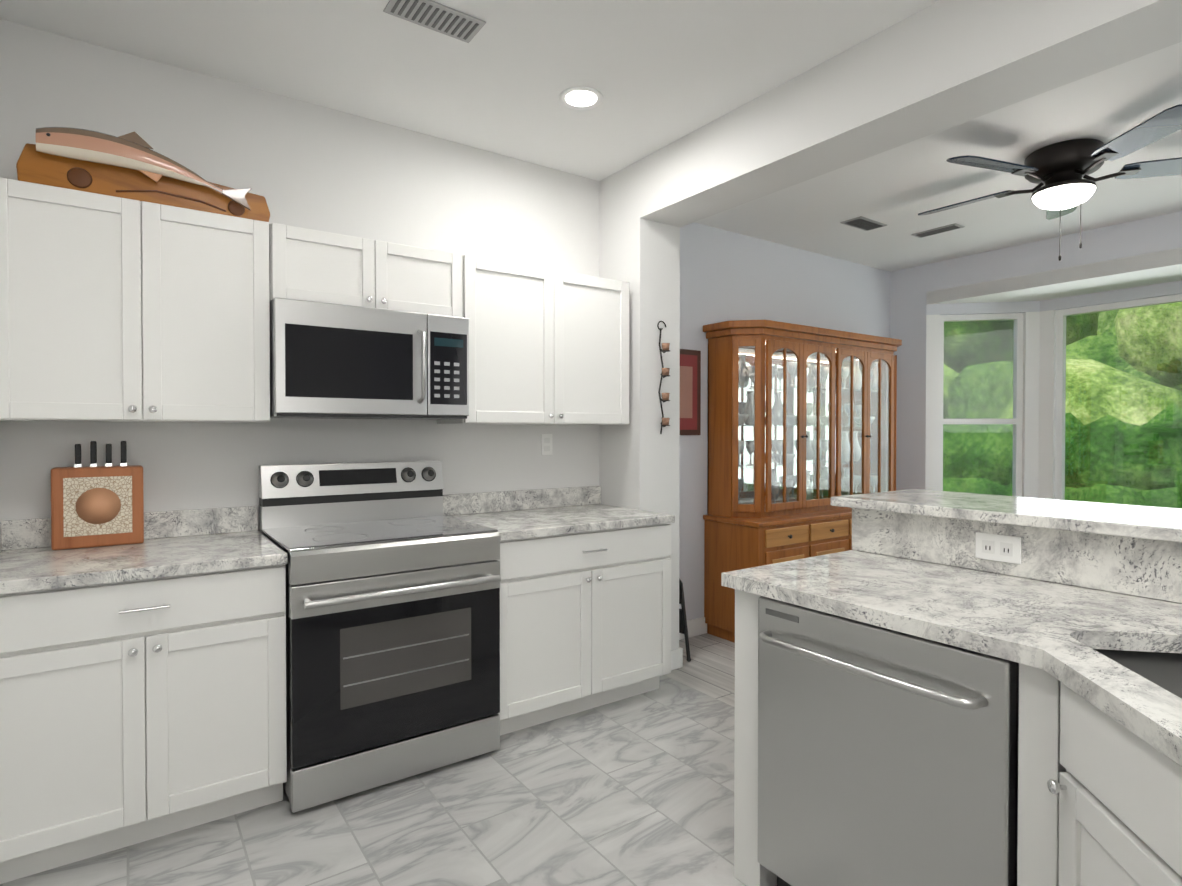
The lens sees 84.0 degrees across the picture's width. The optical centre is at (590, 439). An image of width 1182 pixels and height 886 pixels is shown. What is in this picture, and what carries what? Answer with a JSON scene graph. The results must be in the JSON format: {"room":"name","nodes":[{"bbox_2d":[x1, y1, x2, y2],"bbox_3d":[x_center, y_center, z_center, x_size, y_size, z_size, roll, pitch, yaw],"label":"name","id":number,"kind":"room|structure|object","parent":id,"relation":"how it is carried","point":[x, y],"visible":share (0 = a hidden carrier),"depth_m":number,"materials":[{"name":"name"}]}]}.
{"room":"kitchen","nodes":[
{"label":"kitchen","id":0,"kind":"room"},
{"bbox_2d":[0,633,776,885],"bbox_3d":[2.133,1.363,1.775,6.565,0.100,6.100,0,1,-35],"label":"floor","id":1,"kind":"structure","parent":0,"point":[636,790],"depth_m":2.24,"materials":[{"name":"tile"}]},
{"bbox_2d":[0,564,286,883],"bbox_3d":[-1.567,0.869,2.302,0.819,0.876,0.663,0,1,-35],"label":"base cabinet","id":2,"kind":"object","parent":1,"relation":"on","point":[135,712],"visible":1,"depth_m":2.05,"materials":[{"name":"white paint"}]},
{"bbox_2d":[0,506,287,594],"bbox_3d":[-1.569,0.359,2.299,0.819,0.142,0.655,0,1,-35],"label":"countertop","id":3,"kind":"structure","parent":2,"relation":"on","point":[184,542],"depth_m":2.27,"materials":[{"name":"white stone"}]},
{"bbox_2d":[51,441,143,549],"bbox_3d":[-1.815,0.198,2.422,0.270,0.385,0.108,0,1,-35],"label":"knife block","id":4,"kind":"object","parent":3,"relation":"on","point":[93,504],"visible":1,"depth_m":2.38,"materials":[{"name":"brown wood"}]},
{"bbox_2d":[259,461,500,812],"bbox_3d":[-0.875,0.706,2.726,0.798,1.190,0.743,0,1,-35],"label":"range","id":5,"kind":"object","parent":1,"relation":"on","point":[393,578],"visible":1,"depth_m":2.50,"materials":[{"name":"silver metal"}]},
{"bbox_2d":[498,523,670,735],"bbox_3d":[-0.168,0.857,3.286,0.994,0.876,0.663,0,1,-35],"label":"base cabinet","id":6,"kind":"object","parent":1,"relation":"on","point":[585,620],"visible":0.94,"depth_m":3.02,"materials":[{"name":"white paint"}]},
{"bbox_2d":[443,486,674,540],"bbox_3d":[-0.171,0.347,3.283,0.994,0.142,0.655,0,1,-35],"label":"countertop","id":7,"kind":"structure","parent":6,"relation":"on","point":[517,514],"depth_m":3.33,"materials":[{"name":"white stone"}]},
{"bbox_2d":[679,578,690,661],"bbox_3d":[0.454,1.031,3.903,0.093,0.512,0.328,0,1,-35],"label":"step stool","id":8,"kind":"object","parent":1,"relation":"on","point":[683,628],"visible":0.33,"depth_m":3.78,"materials":[{"name":"black plastic"}]},
{"bbox_2d":[703,508,852,642],"bbox_3d":[1.256,0.903,4.405,0.915,0.755,0.474,0,1,-35],"label":"base cabinet","id":9,"kind":"object","parent":1,"relation":"on","point":[740,540],"depth_m":4.19,"materials":[{"name":"brown wood"}]},
{"bbox_2d":[807,504,851,515],"bbox_3d":[2.005,0.897,4.931,0.915,0.755,0.474,0,1,-35],"label":"base cabinet","id":10,"kind":"object","parent":1,"relation":"on","point":[818,507],"depth_m":4.51,"materials":[{"name":"brown wood"}]},
{"bbox_2d":[758,596,1018,885],"bbox_3d":[0.867,0.879,1.746,0.638,0.868,0.648,0,1,-35],"label":"dishwasher","id":11,"kind":"object","parent":1,"relation":"on","point":[887,757],"visible":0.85,"depth_m":1.55,"materials":[{"name":"silver metal"}]},
{"bbox_2d":[852,508,1181,602],"bbox_3d":[1.684,0.782,1.525,0.304,1.068,2.200,0,1,-35],"label":"backsplash","id":12,"kind":"structure","parent":1,"relation":"on","point":[1147,568],"depth_m":1.84,"materials":[{"name":"white stone"}]},
{"bbox_2d":[975,532,1020,563],"bbox_3d":[1.199,0.320,1.936,0.008,0.078,0.124,0,1,-35],"label":"outlet","id":13,"kind":"object","parent":12,"relation":"attached to","point":[1000,548],"visible":1,"depth_m":1.93,"materials":[{"name":"white plastic"}]},
{"bbox_2d":[831,489,1181,542],"bbox_3d":[1.722,0.228,1.572,0.555,0.032,2.245,0,1,-35],"label":"countertop","id":14,"kind":"structure","parent":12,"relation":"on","point":[1149,522],"depth_m":1.95,"materials":[{"name":"white stone"}]},
{"bbox_2d":[1017,669,1181,885],"bbox_3d":[0.845,0.889,0.846,0.609,0.870,0.609,0,1,-35],"label":"base cabinet","id":15,"kind":"object","parent":1,"relation":"on","point":[1099,797],"depth_m":1.16,"materials":[{"name":"white paint"}]},
{"bbox_2d":[721,550,1181,766],"bbox_3d":[0.806,0.429,0.903,1.874,0.038,2.200,0,1,-35],"label":"countertop","id":16,"kind":"structure","parent":15,"relation":"on","point":[1060,632],"depth_m":1.52,"materials":[{"name":"white stone"}]},
{"bbox_2d":[1094,649,1181,698],"bbox_3d":[1.139,0.558,0.999,0.500,0.218,0.810,0,1,10],"label":"sink basin","id":17,"kind":"object","parent":16,"relation":"in","point":[1162,670],"depth_m":1.37,"materials":[{"name":"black metal"}]},
{"bbox_2d":[0,19,889,620],"bbox_3d":[0.179,-0.110,4.020,5.975,2.790,0.150,0,1,-35],"label":"wall","id":18,"kind":"structure","parent":0,"point":[306,165],"depth_m":3.04,"materials":[{"name":"white paint"}]},
{"bbox_2d":[0,177,269,422],"bbox_3d":[-1.652,-0.451,2.412,0.817,0.768,0.358,0,1,-35],"label":"upper cabinet","id":19,"kind":"object","parent":18,"relation":"attached to","point":[115,309],"visible":1,"depth_m":2.27,"materials":[{"name":"white paint"}]},
{"bbox_2d":[16,127,269,221],"bbox_3d":[-1.565,-0.958,2.357,0.759,0.244,0.099,0,1,-35],"label":"decor","id":20,"kind":"object","parent":19,"relation":"on","point":[133,165],"visible":0.96,"depth_m":2.29,"materials":[{"name":"orange wood"}]},
{"bbox_2d":[269,223,461,316],"bbox_3d":[-0.991,-0.692,2.874,0.792,0.298,0.358,0,1,-35],"label":"upper cabinet","id":21,"kind":"object","parent":18,"relation":"attached to","point":[305,264],"visible":0.75,"depth_m":2.72,"materials":[{"name":"white paint"}]},
{"bbox_2d":[270,297,468,419],"bbox_3d":[-0.963,-0.316,2.840,0.792,0.448,0.454,0,1,-35],"label":"over-the-range microwave","id":22,"kind":"object","parent":21,"relation":"attached to","point":[332,361],"visible":1,"depth_m":2.67,"materials":[{"name":"silver metal"}]},
{"bbox_2d":[437,255,628,424],"bbox_3d":[-0.270,-0.463,3.385,0.960,0.768,0.358,0,1,-35],"label":"upper cabinet","id":23,"kind":"object","parent":18,"relation":"attached to","point":[548,346],"visible":0.98,"depth_m":3.23,"materials":[{"name":"white paint"}]},
{"bbox_2d":[541,434,551,454],"bbox_3d":[-0.243,0.028,3.627,0.070,0.115,0.008,0,1,-35],"label":"outlet","id":24,"kind":"object","parent":18,"relation":"attached to","point":[546,444],"visible":1,"depth_m":3.62,"materials":[{"name":"white plastic"}]},
{"bbox_2d":[599,160,679,649],"bbox_3d":[0.274,-0.106,3.769,0.290,2.790,0.370,0,1,-35],"label":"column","id":25,"kind":"structure","parent":18,"relation":"attached to","point":[639,461],"depth_m":3.62,"materials":[{"name":"white paint"}]},
{"bbox_2d":[657,321,669,433],"bbox_3d":[0.406,-0.340,3.588,0.064,0.623,0.070,0,1,-35],"label":"candle sconce","id":26,"kind":"object","parent":18,"relation":"attached to","point":[665,396],"visible":0.98,"depth_m":3.57,"materials":[{"name":"grey metal"}]},
{"bbox_2d":[671,617,706,669],"bbox_3d":[1.407,1.224,4.573,3.050,0.110,0.385,0,1,-35],"label":"baseboard","id":27,"kind":"structure","parent":18,"relation":"attached to","point":[696,626],"depth_m":4.25,"materials":[{"name":"white paint"}]},
{"bbox_2d":[680,349,700,434],"bbox_3d":[0.581,-0.302,4.191,0.320,0.550,0.025,0,1,-35],"label":"picture frame","id":28,"kind":"object","parent":18,"relation":"attached to","point":[690,392],"visible":0.65,"depth_m":4.22,"materials":[{"name":"brown"}]},
{"bbox_2d":[0,0,938,180],"bbox_3d":[0.641,-1.524,0.689,2.915,0.120,6.100,0,1,-35],"label":"ceiling","id":29,"kind":"structure","parent":0,"point":[658,74],"depth_m":2.54,"materials":[{"name":"white paint"}]},
{"bbox_2d":[383,0,485,42],"bbox_3d":[-0.545,-1.479,2.301,0.320,0.008,0.150,0,1,-35],"label":"ceiling vent","id":30,"kind":"object","parent":29,"relation":"in","point":[445,20],"visible":1,"depth_m":2.30,"materials":[{"name":"grey metal"}]},
{"bbox_2d":[559,86,602,109],"bbox_3d":[-0.043,-1.487,2.866,0.194,0.005,0.194,0,1,-35],"label":"recessed light","id":31,"kind":"object","parent":29,"relation":"in","point":[581,98],"visible":1,"depth_m":2.86,"materials":[{"name":"white paint"}]},
{"bbox_2d":[640,0,1181,226],"bbox_3d":[1.943,-1.317,1.382,0.290,0.310,5.430,0,1,-35],"label":"header beam","id":32,"kind":"structure","parent":0,"point":[938,66],"depth_m":2.38,"materials":[{"name":"white paint"}]},
{"bbox_2d":[695,42,1181,271],"bbox_3d":[3.084,-1.495,2.409,3.060,0.220,6.100,0,1,-35],"label":"ceiling","id":33,"kind":"structure","parent":0,"point":[897,190],"depth_m":3.68,"materials":[{"name":"white paint"}]},
{"bbox_2d":[840,216,886,230],"bbox_3d":[1.780,-1.403,4.281,0.300,0.008,0.150,0,1,-35],"label":"ceiling vent","id":34,"kind":"object","parent":33,"relation":"in","point":[863,223],"visible":1,"depth_m":4.26,"materials":[{"name":"grey metal"}]},
{"bbox_2d":[911,223,964,237],"bbox_3d":[2.336,-1.405,4.428,0.120,0.008,0.300,0,1,-35],"label":"ceiling vent","id":35,"kind":"object","parent":33,"relation":"in","point":[938,230],"visible":1,"depth_m":4.41,"materials":[{"name":"grey metal"}]},
{"bbox_2d":[918,104,1181,260],"bbox_3d":[2.259,-1.125,3.226,1.330,0.540,1.283,0,1,-35],"label":"ceiling fan","id":36,"kind":"object","parent":33,"relation":"attached to","point":[1060,170],"visible":1,"depth_m":3.08,"materials":[{"name":"brown metal"}]},
{"bbox_2d":[890,211,1181,507],"bbox_3d":[4.502,-0.052,3.425,0.751,2.690,5.800,0,1,-35],"label":"wall","id":37,"kind":"structure","parent":0,"point":[1039,395],"depth_m":5.19,"materials":[{"name":"white paint"}]},
{"bbox_2d":[926,248,1181,303],"bbox_3d":[3.722,-1.135,4.417,0.590,0.100,2.640,0,1,-35],"label":"ceiling","id":38,"kind":"structure","parent":0,"point":[1152,275],"depth_m":4.62,"materials":[{"name":"white paint"}]},
{"label":"outside","id":39,"kind":"structure","parent":0,"visible":0},
{"bbox_3d":[13.121,1.378,12.812,23.790,0.100,26.000,0,1,-35],"label":"lawn","id":40,"kind":"structure","parent":39,"visible":0},
{"bbox_2d":[943,302,1181,508],"bbox_3d":[9.072,-5.639,11.099,11.230,14.324,40.000,0,1,-35],"label":"trees","id":41,"kind":"object","parent":40,"relation":"on","point":[1121,435],"depth_m":8.69,"materials":[{"name":"green plant"}]}
]}

